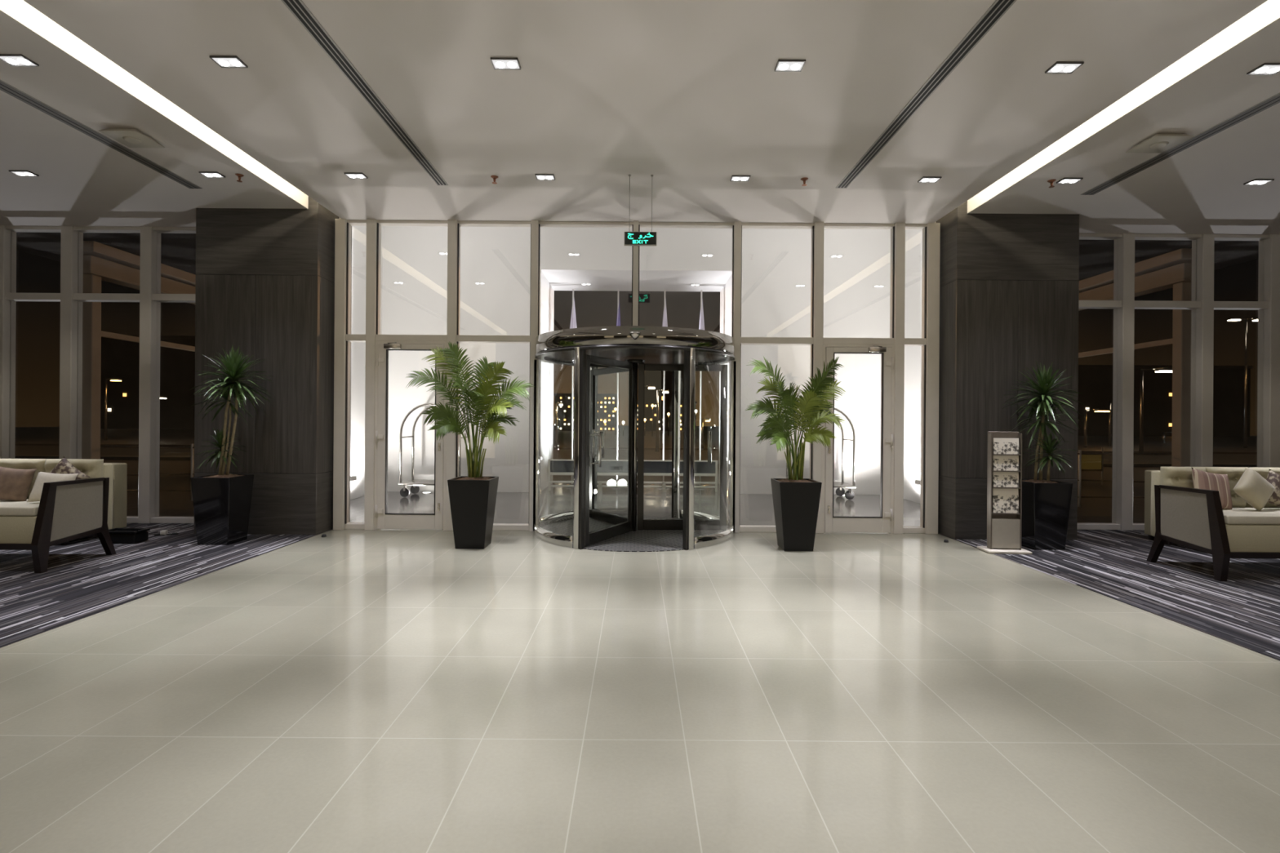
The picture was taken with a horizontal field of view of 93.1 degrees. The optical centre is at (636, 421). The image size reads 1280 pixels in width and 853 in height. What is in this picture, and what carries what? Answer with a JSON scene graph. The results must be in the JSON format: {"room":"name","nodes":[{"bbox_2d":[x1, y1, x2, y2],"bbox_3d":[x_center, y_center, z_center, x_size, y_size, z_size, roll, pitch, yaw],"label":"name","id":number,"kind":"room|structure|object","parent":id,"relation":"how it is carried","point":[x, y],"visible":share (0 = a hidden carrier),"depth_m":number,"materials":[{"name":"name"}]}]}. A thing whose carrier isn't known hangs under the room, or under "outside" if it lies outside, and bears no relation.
{"room":"lobby","nodes":[
{"label":"lobby","id":0,"kind":"room"},
{"bbox_2d":[0,11,306,226],"bbox_3d":[-6.670,-2.877,2.600,5.420,0.600,11.200,0,0,0],"label":"ceiling","id":1,"kind":"structure","parent":0,"point":[82,180],"depth_m":6.00,"materials":[{"name":"paint"}]},
{"bbox_2d":[0,53,39,66],"bbox_3d":[-4.382,-2.553,4.290,0.190,0.016,0.124,0,0,0],"label":"recessed light","id":2,"kind":"object","parent":1,"relation":"in","point":[14,60],"visible":1,"depth_m":4.28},
{"bbox_2d":[8,169,39,176],"bbox_3d":[-6.342,-2.566,6.280,0.190,0.016,0.124,0,0,0],"label":"recessed light","id":3,"kind":"object","parent":1,"relation":"in","point":[21,173],"visible":1,"depth_m":6.26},
{"bbox_2d":[0,80,202,188],"bbox_3d":[-4.842,-2.559,2.585,0.140,0.010,8.170,0,0,0],"label":"ceiling vent","id":4,"kind":"object","parent":1,"relation":"in","point":[6,87],"visible":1,"depth_m":5.36,"materials":[{"name":"grey"}]},
{"bbox_2d":[98,128,164,147],"bbox_3d":[-4.502,-2.533,5.420,0.332,0.058,0.332,0,0,0],"label":"ceiling vent","id":5,"kind":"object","parent":1,"relation":"attached to","point":[129,137],"depth_m":5.38,"materials":[{"name":"white plastic"}]},
{"bbox_2d":[198,171,225,177],"bbox_3d":[-4.392,-2.553,6.280,0.190,0.016,0.124,0,0,0],"label":"recessed light","id":6,"kind":"object","parent":1,"relation":"in","point":[207,174],"visible":1,"depth_m":6.27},
{"bbox_2d":[190,474,253,545],"bbox_3d":[-4.662,0.993,6.840,0.429,0.750,0.429,0,0,0],"label":"pot","id":7,"kind":"object","parent":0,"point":[221,502],"depth_m":6.66,"materials":[{"name":"plastic"}]},
{"bbox_2d":[349,226,382,499],"bbox_3d":[-5.066,-1.385,10.895,0.250,5.500,5.550,0,0,0],"label":"wall","id":8,"kind":"structure","parent":0,"point":[357,468],"depth_m":10.80,"materials":[{"name":"paint"}]},
{"bbox_2d":[382,226,554,492],"bbox_3d":[-3.401,-1.374,12.715,3.080,5.500,1.890,0,0,0],"label":"wall","id":9,"kind":"structure","parent":0,"point":[495,261],"depth_m":11.77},
{"bbox_2d":[447,475,498,548],"bbox_3d":[-1.807,1.010,6.740,0.454,0.755,0.454,0,0,0],"label":"pot","id":10,"kind":"object","parent":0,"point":[473,499],"depth_m":6.55,"materials":[{"name":"plastic"}]},
{"bbox_2d":[541,226,732,291],"bbox_3d":[0.025,-3.515,12.715,3.740,1.170,1.890,0,0,0],"label":"ceiling","id":11,"kind":"structure","parent":0,"point":[577,259],"depth_m":11.77,"materials":[{"name":"paint"}]},
{"bbox_2d":[351,225,922,230],"bbox_3d":[0.023,-3.325,7.915,10.400,1.550,0.170,0,0,0],"label":"wall","id":12,"kind":"structure","parent":0,"point":[351,225],"depth_m":8.00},
{"bbox_2d":[137,226,195,523],"bbox_3d":[-5.936,-0.607,8.095,1.270,3.930,0.170,0,0,0],"label":"window","id":13,"kind":"structure","parent":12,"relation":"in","point":[151,297],"depth_m":8.02,"materials":[{"name":"grey metal"}]},
{"bbox_2d":[333,218,366,529],"bbox_3d":[-3.618,-0.590,7.735,0.396,3.930,0.170,0,0,0],"label":"window","id":14,"kind":"structure","parent":12,"relation":"in","point":[343,337],"depth_m":7.65,"materials":[{"name":"beige metal"}]},
{"bbox_2d":[364,218,447,530],"bbox_3d":[-2.907,-0.585,7.735,1.026,3.930,0.170,0,0,0],"label":"window","id":15,"kind":"structure","parent":12,"relation":"in","point":[373,226],"depth_m":7.65,"materials":[{"name":"beige metal"}]},
{"bbox_2d":[373,340,446,530],"bbox_3d":[-2.854,0.183,7.688,0.910,2.395,0.204,0,0,0],"label":"door","id":16,"kind":"structure","parent":15,"relation":"attached to","point":[382,519],"depth_m":7.66,"materials":[{"name":"beige metal"}]},
{"bbox_2d":[445,219,531,530],"bbox_3d":[-1.867,-0.578,7.735,1.053,3.930,0.170,0,0,0],"label":"window","id":17,"kind":"structure","parent":12,"relation":"in","point":[453,335],"depth_m":7.67,"materials":[{"name":"beige metal"}]},
{"bbox_2d":[528,220,633,531],"bbox_3d":[-0.696,-0.570,7.735,1.290,3.930,0.170,0,0,0],"label":"window","id":18,"kind":"structure","parent":12,"relation":"in","point":[535,224],"depth_m":7.65,"materials":[{"name":"beige metal"}]},
{"bbox_2d":[731,221,813,533],"bbox_3d":[1.735,-0.553,7.735,1.018,3.930,0.170,0,0,0],"label":"window","id":19,"kind":"structure","parent":12,"relation":"in","point":[738,225],"depth_m":7.67,"materials":[{"name":"beige metal"}]},
{"bbox_2d":[809,222,894,533],"bbox_3d":[2.755,-0.546,7.735,1.022,3.930,0.170,0,0,0],"label":"window","id":20,"kind":"structure","parent":12,"relation":"in","point":[819,227],"depth_m":7.65,"materials":[{"name":"beige metal"}]},
{"bbox_2d":[822,343,894,533],"bbox_3d":[2.807,0.222,7.688,0.908,2.395,0.204,0,0,0],"label":"door","id":21,"kind":"structure","parent":20,"relation":"attached to","point":[883,523],"depth_m":7.66,"materials":[{"name":"beige metal"}]},
{"bbox_2d":[889,222,940,533],"bbox_3d":[3.545,-0.540,7.735,0.558,3.930,0.170,0,0,0],"label":"window","id":22,"kind":"structure","parent":12,"relation":"in","point":[929,341],"depth_m":7.65,"materials":[{"name":"beige metal"}]},
{"bbox_2d":[1076,233,1134,530],"bbox_3d":[5.944,-0.523,8.095,1.270,3.930,0.170,0,0,0],"label":"window","id":23,"kind":"structure","parent":12,"relation":"in","point":[1122,304],"depth_m":8.02,"materials":[{"name":"grey metal"}]},
{"bbox_2d":[0,483,1279,852],"bbox_3d":[-0.010,1.458,5.330,18.800,0.124,16.660,0,0,0],"label":"floor","id":24,"kind":"structure","parent":0,"point":[346,691],"depth_m":3.11,"materials":[{"name":"tile"}]},
{"bbox_2d":[0,225,61,458],"bbox_3d":[-8.071,-0.621,8.095,0.900,3.930,0.170,0,0,0],"label":"window","id":25,"kind":"structure","parent":24,"relation":"on","point":[9,296],"depth_m":8.06,"materials":[{"name":"grey metal"}]},
{"bbox_2d":[0,458,116,573],"bbox_3d":[-6.126,0.864,5.795,1.620,0.978,0.820,0,0,0],"label":"settee","id":26,"kind":"object","parent":24,"relation":"on","point":[65,511],"visible":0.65,"depth_m":5.70,"materials":[{"name":"beige fabric"}]},
{"bbox_2d":[0,466,36,501],"bbox_3d":[-6.004,0.608,5.820,0.371,0.364,0.157,0,0,-9],"label":"throw pillow","id":27,"kind":"object","parent":26,"relation":"on","point":[15,483],"visible":0.97,"depth_m":5.79,"materials":[{"name":"fabric"}]},
{"bbox_2d":[0,498,39,515],"bbox_3d":[-6.126,0.805,5.707,1.470,0.080,0.565,0,0,0],"label":"seat cushion","id":28,"kind":"object","parent":26,"relation":"on","point":[7,508],"depth_m":5.43,"materials":[{"name":"fabric"}]},
{"bbox_2d":[0,458,46,498],"bbox_3d":[-6.124,0.575,6.035,0.519,0.400,0.150,0,0,0],"label":"cushion","id":29,"kind":"object","parent":26,"relation":"on","point":[19,464],"depth_m":5.97,"materials":[{"name":"beige fabric"}]},
{"bbox_2d":[26,471,78,502],"bbox_3d":[-5.505,0.627,5.720,0.358,0.305,0.157,0,0,-7],"label":"throw pillow","id":30,"kind":"object","parent":26,"relation":"on","point":[42,477],"visible":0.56,"depth_m":5.69,"materials":[{"name":"beige fabric"}]},
{"bbox_2d":[49,456,90,479],"bbox_3d":[-5.564,0.571,5.900,0.461,0.461,0.131,0,0,-11],"label":"throw pillow","id":31,"kind":"object","parent":26,"relation":"on","point":[64,466],"visible":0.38,"depth_m":5.88,"materials":[{"name":"fabric"}]},
{"bbox_2d":[44,458,103,478],"bbox_3d":[-5.598,0.579,6.035,0.519,0.400,0.150,0,0,0],"label":"cushion","id":32,"kind":"object","parent":26,"relation":"on","point":[92,468],"depth_m":5.99,"materials":[{"name":"beige fabric"}]},
{"bbox_2d":[60,462,127,545],"bbox_3d":[-6.707,0.909,6.990,1.000,0.880,0.820,0,0,0],"label":"armchair","id":33,"kind":"object","parent":24,"relation":"on","point":[119,470],"visible":0.17,"depth_m":7.28,"materials":[{"name":"beige fabric"}]},
{"bbox_2d":[59,226,140,523],"bbox_3d":[-7.096,-0.615,8.095,1.050,3.930,0.170,0,0,0],"label":"window","id":34,"kind":"structure","parent":24,"relation":"on","point":[72,296],"depth_m":8.03,"materials":[{"name":"grey metal"}]},
{"bbox_2d":[108,528,150,543],"bbox_3d":[-5.729,1.286,6.800,0.390,0.140,0.210,0,0,0],"label":"case","id":35,"kind":"object","parent":24,"relation":"on","point":[118,535],"visible":0.73,"depth_m":6.71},
{"bbox_2d":[189,345,273,545],"bbox_3d":[-4.555,0.250,6.828,0.854,2.225,0.814,0,0,0],"label":"dracaena","id":36,"kind":"object","parent":24,"relation":"on","point":[221,501],"visible":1,"depth_m":6.74,"materials":[{"name":"green plant"}]},
{"bbox_2d":[193,196,351,534],"bbox_3d":[-4.580,-0.787,7.737,1.470,4.310,0.875,0,0,0],"label":"column","id":37,"kind":"structure","parent":24,"relation":"on","point":[265,277],"depth_m":7.30,"materials":[{"name":"black"}]},
{"bbox_2d":[398,403,470,497],"bbox_3d":[-3.704,0.522,11.200,1.140,1.697,0.660,0,0,0],"label":"luggage cart","id":38,"kind":"object","parent":24,"relation":"on","point":[415,483],"visible":0.51,"depth_m":10.91,"materials":[{"name":"metal"}]},
{"bbox_2d":[405,341,533,548],"bbox_3d":[-1.825,0.249,6.758,1.331,2.276,0.866,0,0,16],"label":"potted palm","id":39,"kind":"object","parent":24,"relation":"on","point":[473,497],"visible":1,"depth_m":6.64,"materials":[{"name":"green plant"}]},
{"bbox_2d":[567,288,577,484],"bbox_3d":[-1.355,-0.708,12.900,0.300,4.200,0.300,0,0,0],"label":"flagpole","id":40,"kind":"object","parent":24,"relation":"on","point":[573,318],"visible":0.43,"depth_m":12.89,"materials":[{"name":"white"}]},
{"bbox_2d":[613,289,623,485],"bbox_3d":[-0.395,-0.701,12.900,0.300,4.200,0.300,0,0,0],"label":"flagpole","id":41,"kind":"object","parent":24,"relation":"on","point":[618,321],"visible":0.42,"depth_m":12.89,"materials":[{"name":"white"}]},
{"bbox_2d":[547,459,717,492],"bbox_3d":[-0.068,1.089,12.095,3.380,0.625,0.150,0,0,0],"label":"railing","id":42,"kind":"object","parent":24,"relation":"on","point":[556,467],"visible":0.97,"depth_m":12.12,"materials":[{"name":"white"}]},
{"bbox_2d":[533,325,736,551],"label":"door","id":43,"kind":"structure","parent":24,"relation":"on","point":[612,349],"depth_m":7.21,"materials":[{"name":"silver metal"}]},
{"bbox_2d":[632,220,733,337],"bbox_3d":[0.596,-1.768,7.735,1.277,1.515,0.170,0,0,0],"label":"window","id":44,"kind":"structure","parent":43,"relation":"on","point":[637,224],"depth_m":7.69,"materials":[{"name":"beige metal"}]},
{"bbox_2d":[657,289,668,488],"bbox_3d":[0.595,-0.694,12.900,0.300,4.200,0.300,0,0,0],"label":"flagpole","id":45,"kind":"object","parent":24,"relation":"on","point":[664,315],"visible":0.44,"depth_m":12.89,"materials":[{"name":"white"}]},
{"bbox_2d":[695,289,704,485],"bbox_3d":[1.375,-0.688,12.900,0.300,4.200,0.300,0,0,0],"label":"flagpole","id":46,"kind":"object","parent":24,"relation":"on","point":[701,326],"visible":0.48,"depth_m":12.89,"materials":[{"name":"white"}]},
{"bbox_2d":[744,356,846,551],"bbox_3d":[1.782,0.342,6.752,1.145,2.140,0.712,0,0,6],"label":"potted palm","id":47,"kind":"object","parent":24,"relation":"on","point":[796,499],"visible":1,"depth_m":6.63,"materials":[{"name":"green plant"}]},
{"bbox_2d":[786,407,856,499],"bbox_3d":[3.416,0.572,11.280,1.140,1.697,0.660,0,0,0],"label":"luggage cart","id":48,"kind":"object","parent":24,"relation":"on","point":[840,491],"visible":0.39,"depth_m":11.01,"materials":[{"name":"metal"}]},
{"bbox_2d":[977,431,1032,554],"bbox_3d":[4.026,0.769,6.630,0.444,1.310,0.280,0,0,5],"label":"stand","id":49,"kind":"object","parent":24,"relation":"on","point":[1003,529],"visible":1,"depth_m":6.60,"materials":[{"name":"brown metal"}]},
{"bbox_2d":[992,488,1018,513],"bbox_3d":[4.023,0.866,6.610,0.264,0.264,0.040,0,0,5],"label":"brochure","id":50,"kind":"object","parent":49,"relation":"in","point":[1004,500],"visible":1,"depth_m":6.60,"materials":[{"name":"paper"}]},
{"bbox_2d":[992,471,1018,487],"bbox_3d":[4.025,0.631,6.610,0.264,0.174,0.040,0,0,5],"label":"brochure","id":51,"kind":"object","parent":49,"relation":"in","point":[1000,479],"visible":1,"depth_m":6.60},
{"bbox_2d":[992,455,1018,471],"bbox_3d":[4.026,0.451,6.610,0.264,0.174,0.040,0,0,5],"label":"pile","id":52,"kind":"object","parent":49,"relation":"in","point":[1000,463],"visible":1,"depth_m":6.60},
{"bbox_2d":[992,438,1019,454],"bbox_3d":[4.027,0.271,6.610,0.264,0.174,0.040,0,0,5],"label":"pile","id":53,"kind":"object","parent":49,"relation":"in","point":[1000,446],"visible":1,"depth_m":6.60,"materials":[{"name":"paper"}]},
{"bbox_2d":[936,200,1079,540],"bbox_3d":[4.590,-0.723,7.737,1.470,4.310,0.875,0,0,0],"label":"column","id":54,"kind":"structure","parent":24,"relation":"on","point":[1009,283],"depth_m":7.30,"materials":[{"name":"black"}]},
{"bbox_2d":[1001,361,1084,550],"bbox_3d":[4.604,0.376,6.887,0.780,2.113,0.784,0,0,44],"label":"dracaena","id":55,"kind":"object","parent":24,"relation":"on","point":[1046,504],"visible":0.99,"depth_m":6.75,"materials":[{"name":"green plant"}]},
{"bbox_2d":[1133,233,1214,529],"bbox_3d":[7.104,-0.515,8.095,1.050,3.930,0.170,0,0,0],"label":"window","id":56,"kind":"structure","parent":24,"relation":"on","point":[1202,304],"depth_m":8.03,"materials":[{"name":"grey metal"}]},
{"bbox_2d":[1144,470,1204,552],"bbox_3d":[6.693,1.003,6.990,1.000,0.880,0.820,0,0,0],"label":"armchair","id":57,"kind":"object","parent":24,"relation":"on","point":[1147,473],"visible":0.16,"depth_m":7.34,"materials":[{"name":"beige fabric"}]},
{"bbox_2d":[1146,466,1279,581],"bbox_3d":[6.034,0.949,5.795,1.620,0.978,0.820,0,0,0],"label":"settee","id":58,"kind":"object","parent":24,"relation":"on","point":[1183,514],"visible":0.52,"depth_m":5.68,"materials":[{"name":"beige fabric"}]},
{"bbox_2d":[1160,466,1206,488],"bbox_3d":[5.443,0.656,6.035,0.387,0.400,0.150,0,0,0],"label":"cushion","id":59,"kind":"object","parent":58,"relation":"on","point":[1170,477],"depth_m":5.99,"materials":[{"name":"beige fabric"}]},
{"bbox_2d":[1191,466,1232,509],"bbox_3d":[5.566,0.664,5.860,0.459,0.429,0.160,0,0,-7],"label":"throw pillow","id":60,"kind":"object","parent":58,"relation":"on","point":[1201,479],"visible":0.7,"depth_m":5.83,"materials":[{"name":"pink fabric"}]},
{"bbox_2d":[1204,466,1246,507],"bbox_3d":[5.838,0.659,6.035,0.387,0.400,0.150,0,0,0],"label":"cushion","id":61,"kind":"object","parent":58,"relation":"on","point":[1234,473],"depth_m":5.97,"materials":[{"name":"beige fabric"}]},
{"bbox_2d":[1222,507,1279,524],"bbox_3d":[6.034,0.890,5.707,1.470,0.080,0.565,0,0,0],"label":"seat cushion","id":62,"kind":"object","parent":58,"relation":"on","point":[1236,516],"depth_m":5.44,"materials":[{"name":"fabric"}]},
{"bbox_2d":[1233,466,1275,511],"bbox_3d":[5.881,0.646,5.770,0.441,0.436,0.165,0,0,-13],"label":"throw pillow","id":63,"kind":"object","parent":58,"relation":"on","point":[1251,486],"visible":0.99,"depth_m":5.72,"materials":[{"name":"beige fabric"}]},
{"bbox_2d":[1240,466,1279,507],"bbox_3d":[6.233,0.661,6.035,0.387,0.400,0.150,0,0,0],"label":"cushion","id":64,"kind":"object","parent":58,"relation":"on","point":[1263,471],"depth_m":5.98,"materials":[{"name":"beige fabric"}]},
{"bbox_2d":[1266,469,1279,507],"bbox_3d":[6.235,0.689,5.840,0.466,0.451,0.156,0,0,4],"label":"throw pillow","id":65,"kind":"object","parent":58,"relation":"on","point":[1273,477],"visible":0.64,"depth_m":5.80,"materials":[{"name":"fabric"}]},
{"bbox_2d":[1213,234,1279,467],"bbox_3d":[8.079,-0.509,8.095,0.900,3.930,0.170,0,0,0],"label":"window","id":66,"kind":"structure","parent":24,"relation":"on","point":[1268,304],"depth_m":8.03,"materials":[{"name":"grey metal"}]},
{"bbox_2d":[23,0,1267,224],"bbox_3d":[0.018,-2.545,2.410,7.480,0.030,10.820,0,0,0],"label":"ceiling","id":67,"kind":"structure","parent":0,"point":[688,95],"depth_m":4.64,"materials":[{"name":"paint"}]},
{"bbox_2d":[0,0,341,218],"bbox_3d":[-3.661,-2.829,2.405,0.602,0.554,10.870,0,0,0],"label":"ceiling light","id":68,"kind":"object","parent":67,"relation":"attached to","point":[20,11],"visible":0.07,"depth_m":4.77,"materials":[{"name":"white paint"}]},
{"bbox_2d":[208,55,248,67],"bbox_3d":[-2.882,-2.542,4.290,0.190,0.016,0.124,0,0,0],"label":"recessed light","id":69,"kind":"object","parent":67,"relation":"in","point":[224,61],"visible":1,"depth_m":4.28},
{"bbox_2d":[343,172,368,178],"bbox_3d":[-2.902,-2.542,6.280,0.190,0.016,0.124,0,0,0],"label":"recessed light","id":70,"kind":"object","parent":67,"relation":"in","point":[350,175],"visible":1,"depth_m":6.26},
{"bbox_2d":[280,0,448,185],"bbox_3d":[-2.082,-2.541,2.515,0.120,0.008,8.030,0,0,0],"label":"ceiling vent","id":71,"kind":"object","parent":67,"relation":"in","point":[298,8],"visible":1,"depth_m":4.51,"materials":[{"name":"grey"}]},
{"bbox_2d":[490,57,520,69],"bbox_3d":[-0.922,-2.529,4.290,0.190,0.016,0.124,0,0,0],"label":"recessed light","id":72,"kind":"object","parent":67,"relation":"in","point":[498,63],"visible":1,"depth_m":4.28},
{"bbox_2d":[624,174,657,245],"bbox_3d":[0.045,-2.167,6.230,0.334,0.725,0.038,0,0,0],"label":"exit sign","id":73,"kind":"object","parent":67,"relation":"hanging from","point":[631,238],"visible":1,"depth_m":6.21,"materials":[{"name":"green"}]},
{"bbox_2d":[774,59,805,71],"bbox_3d":[1.088,-2.514,4.290,0.190,0.016,0.124,0,0,0],"label":"recessed light","id":74,"kind":"object","parent":67,"relation":"in","point":[783,65],"visible":1,"depth_m":4.28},
{"bbox_2d":[835,0,1016,188],"bbox_3d":[2.208,-2.511,2.515,0.120,0.008,8.030,0,0,0],"label":"ceiling vent","id":75,"kind":"object","parent":67,"relation":"in","point":[998,8],"visible":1,"depth_m":4.46,"materials":[{"name":"grey"}]},
{"bbox_2d":[917,176,942,182],"bbox_3d":[3.038,-2.501,6.280,0.190,0.016,0.124,0,0,0],"label":"recessed light","id":76,"kind":"object","parent":67,"relation":"in","point":[925,179],"visible":1,"depth_m":6.26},
{"bbox_2d":[1044,61,1084,73],"bbox_3d":[3.027,-2.501,4.290,0.190,0.016,0.124,0,0,0],"label":"recessed light","id":77,"kind":"object","parent":67,"relation":"in","point":[1059,67],"visible":1,"depth_m":4.28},
{"bbox_2d":[934,0,1279,222],"bbox_3d":[3.700,-2.777,2.405,0.602,0.554,10.870,0,0,0],"label":"ceiling light","id":78,"kind":"object","parent":67,"relation":"attached to","point":[1268,13],"visible":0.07,"depth_m":4.72,"materials":[{"name":"white paint"}]},
{"bbox_2d":[770,478,822,551],"bbox_3d":[1.768,1.035,6.740,0.454,0.755,0.454,0,0,0],"label":"pot","id":79,"kind":"object","parent":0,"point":[796,501],"depth_m":6.55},
{"bbox_2d":[719,228,890,494],"bbox_3d":[3.419,-1.326,12.715,3.080,5.500,1.890,0,0,0],"label":"wall","id":80,"kind":"structure","parent":0,"point":[776,263],"depth_m":11.77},
{"bbox_2d":[903,230,922,503],"bbox_3d":[5.084,-1.315,10.895,0.250,5.500,5.550,0,0,0],"label":"wall","id":81,"kind":"structure","parent":0,"point":[913,238],"depth_m":10.86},
{"bbox_2d":[1021,479,1072,550],"bbox_3d":[4.593,1.057,6.890,0.429,0.750,0.429,0,0,0],"label":"pot","id":82,"kind":"object","parent":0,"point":[1046,504],"depth_m":6.71,"materials":[{"name":"ceramic"}]},
{"bbox_2d":[969,19,1279,235],"bbox_3d":[6.710,-2.783,2.600,5.420,0.600,11.200,0,0,0],"label":"ceiling","id":83,"kind":"structure","parent":0,"point":[1200,188],"depth_m":6.01,"materials":[{"name":"paint"}]},
{"bbox_2d":[1056,177,1083,183],"bbox_3d":[4.487,-2.491,6.280,0.190,0.016,0.124,0,0,0],"label":"recessed light","id":84,"kind":"object","parent":83,"relation":"in","point":[1064,180],"visible":1,"depth_m":6.27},
{"bbox_2d":[1125,133,1193,152],"bbox_3d":[4.637,-2.469,5.380,0.332,0.058,0.332,0,0,0],"label":"ceiling vent","id":85,"kind":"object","parent":83,"relation":"attached to","point":[1157,143],"depth_m":5.34,"materials":[{"name":"white plastic"}]},
{"bbox_2d":[1080,93,1279,195],"bbox_3d":[4.957,-2.490,2.585,0.140,0.010,8.170,0,0,0],"label":"ceiling vent","id":86,"kind":"object","parent":83,"relation":"in","point":[1274,100],"visible":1,"depth_m":5.41,"materials":[{"name":"grey"}]},
{"bbox_2d":[1243,178,1274,185],"bbox_3d":[6.447,-2.477,6.280,0.190,0.016,0.124,0,0,0],"label":"recessed light","id":87,"kind":"object","parent":83,"relation":"in","point":[1256,181],"visible":1,"depth_m":6.27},
{"bbox_2d":[1246,62,1279,75],"bbox_3d":[4.478,-2.491,4.290,0.190,0.016,0.124,0,0,0],"label":"recessed light","id":88,"kind":"object","parent":83,"relation":"in","point":[1266,68],"visible":1,"depth_m":4.29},
{"label":"outside","id":89,"kind":"structure","parent":0,"visible":0},
{"bbox_2d":[103,459,1160,523],"bbox_3d":[-0.011,1.612,15.085,180.000,0.175,13.830,0,0,0],"label":"ground","id":90,"kind":"structure","parent":89,"point":[171,504],"depth_m":13.62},
{"bbox_2d":[81,240,195,459],"bbox_3d":[-9.894,-0.874,18.100,0.500,4.660,14.700,0,0,0],"label":"frame","id":91,"kind":"object","parent":90,"relation":"on","point":[103,262],"visible":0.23,"depth_m":11.01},
{"bbox_2d":[100,444,194,500],"bbox_3d":[-7.732,0.946,11.200,4.951,1.050,0.044,0,0,0],"label":"balustrade","id":92,"kind":"object","parent":90,"relation":"on","point":[192,447],"visible":0.09,"depth_m":11.19,"materials":[{"name":"white"}]},
{"bbox_2d":[14,455,1257,466],"bbox_3d":[-0.011,1.550,21.950,180.000,0.300,0.300,0,0,0],"label":"kerb","id":93,"kind":"object","parent":90,"relation":"on","point":[117,458],"depth_m":21.80,"materials":[{"name":"stone"}]},
{"bbox_2d":[1077,447,1103,484],"bbox_3d":[11.392,1.130,15.254,0.700,0.950,0.132,0,0,0],"label":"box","id":94,"kind":"object","parent":90,"relation":"on","point":[1089,462],"visible":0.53,"depth_m":15.19,"materials":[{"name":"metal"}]},
{"bbox_2d":[1077,449,1171,506],"bbox_3d":[7.718,1.054,11.200,4.951,1.050,0.044,0,0,0],"label":"balustrade","id":95,"kind":"object","parent":90,"relation":"on","point":[1079,453],"visible":0.15,"depth_m":11.19,"materials":[{"name":"white"}]},
{"bbox_2d":[1078,248,1191,466],"bbox_3d":[9.905,-0.736,18.100,0.500,4.660,14.700,0,0,0],"label":"frame","id":96,"kind":"object","parent":90,"relation":"on","point":[1172,269],"visible":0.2,"depth_m":11.01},
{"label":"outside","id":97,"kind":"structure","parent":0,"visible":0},
{"bbox_2d":[14,425,1257,453],"bbox_3d":[-0.011,1.600,117.000,180.000,0.200,166.000,0,0,0],"label":"ground","id":98,"kind":"structure","parent":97,"point":[24,436],"depth_m":46.82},
{"bbox_2d":[103,377,121,439],"bbox_3d":[-34.568,-0.804,39.985,1.035,4.126,0.310,0,0,0],"label":"street lamp","id":99,"kind":"object","parent":98,"relation":"on","point":[105,428],"visible":1,"depth_m":39.95,"materials":[{"name":"metal"}]},
{"bbox_2d":[100,335,195,429],"bbox_3d":[-61.966,-5.108,85.000,26.300,12.350,10.300,0,0,0],"label":"building","id":100,"kind":"structure","parent":98,"relation":"on","point":[120,359],"depth_m":80.00,"materials":[{"name":"black"}]},
{"bbox_2d":[553,393,617,431],"bbox_3d":[-7.591,-1.328,94.000,9.300,5.550,8.300,0,0,0],"label":"building","id":101,"kind":"structure","parent":98,"relation":"on","point":[606,402],"depth_m":89.99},
{"bbox_2d":[644,370,684,401],"bbox_3d":[5.536,-5.136,114.000,10.300,13.350,8.300,0,0,0],"label":"building","id":102,"kind":"structure","parent":98,"relation":"on","point":[655,378],"depth_m":109.99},
{"bbox_2d":[644,400,697,431],"bbox_3d":[4.505,-0.744,96.000,9.300,4.550,8.300,0,0,0],"label":"building","id":103,"kind":"structure","parent":98,"relation":"on","point":[647,404],"depth_m":91.99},
{"bbox_2d":[1083,408,1110,447],"bbox_3d":[29.588,0.444,38.985,1.560,2.526,0.310,0,0,0],"label":"street lamp","id":104,"kind":"object","parent":98,"relation":"on","point":[1099,410],"visible":1,"depth_m":38.94,"materials":[{"name":"metal"}]},
{"bbox_2d":[1107,400,1111,446],"bbox_3d":[33.227,0.119,41.985,1.035,3.226,0.310,0,0,0],"label":"street lamp","id":105,"kind":"object","parent":98,"relation":"on","point":[1109,402],"visible":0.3,"depth_m":41.95,"materials":[{"name":"metal"}]},
{"bbox_2d":[1077,364,1253,436],"bbox_3d":[66.021,-2.714,85.000,30.300,9.350,10.300,0,0,0],"label":"building","id":106,"kind":"structure","parent":98,"relation":"on","point":[1095,381],"depth_m":80.00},
{"bbox_2d":[1226,317,1257,448],"bbox_3d":[40.219,-2.532,39.985,2.310,8.626,0.310,0,0,0],"label":"street lamp","id":107,"kind":"object","parent":98,"relation":"on","point":[1254,319],"visible":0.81,"depth_m":39.95,"materials":[{"name":"metal"}]},
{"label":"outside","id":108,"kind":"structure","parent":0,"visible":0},
{"bbox_2d":[14,445,1257,463],"bbox_3d":[-0.012,1.670,28.000,180.000,0.140,12.000,0,0,0],"label":"road","id":109,"kind":"structure","parent":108,"point":[19,450],"depth_m":28.62,"materials":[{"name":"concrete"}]},
{"bbox_2d":[555,401,563,448],"bbox_3d":[-4.089,0.209,31.985,0.405,2.524,0.310,0,0,0],"label":"street lamp","id":110,"kind":"object","parent":109,"relation":"on","point":[559,402],"visible":1,"depth_m":31.95,"materials":[{"name":"metal"}]},
{"bbox_2d":[655,388,668,451],"bbox_3d":[1.278,-0.054,29.985,0.636,3.125,0.310,0,0,0],"label":"street lamp","id":111,"kind":"object","parent":109,"relation":"on","point":[666,390],"visible":0.94,"depth_m":29.95,"materials":[{"name":"metal"}]},
{"bbox_2d":[1138,368,1172,453],"bbox_3d":[25.799,-0.483,29.985,1.770,4.326,0.310,0,0,0],"label":"street lamp","id":112,"kind":"object","parent":109,"relation":"on","point":[1157,370],"visible":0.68,"depth_m":29.95,"materials":[{"name":"metal"}]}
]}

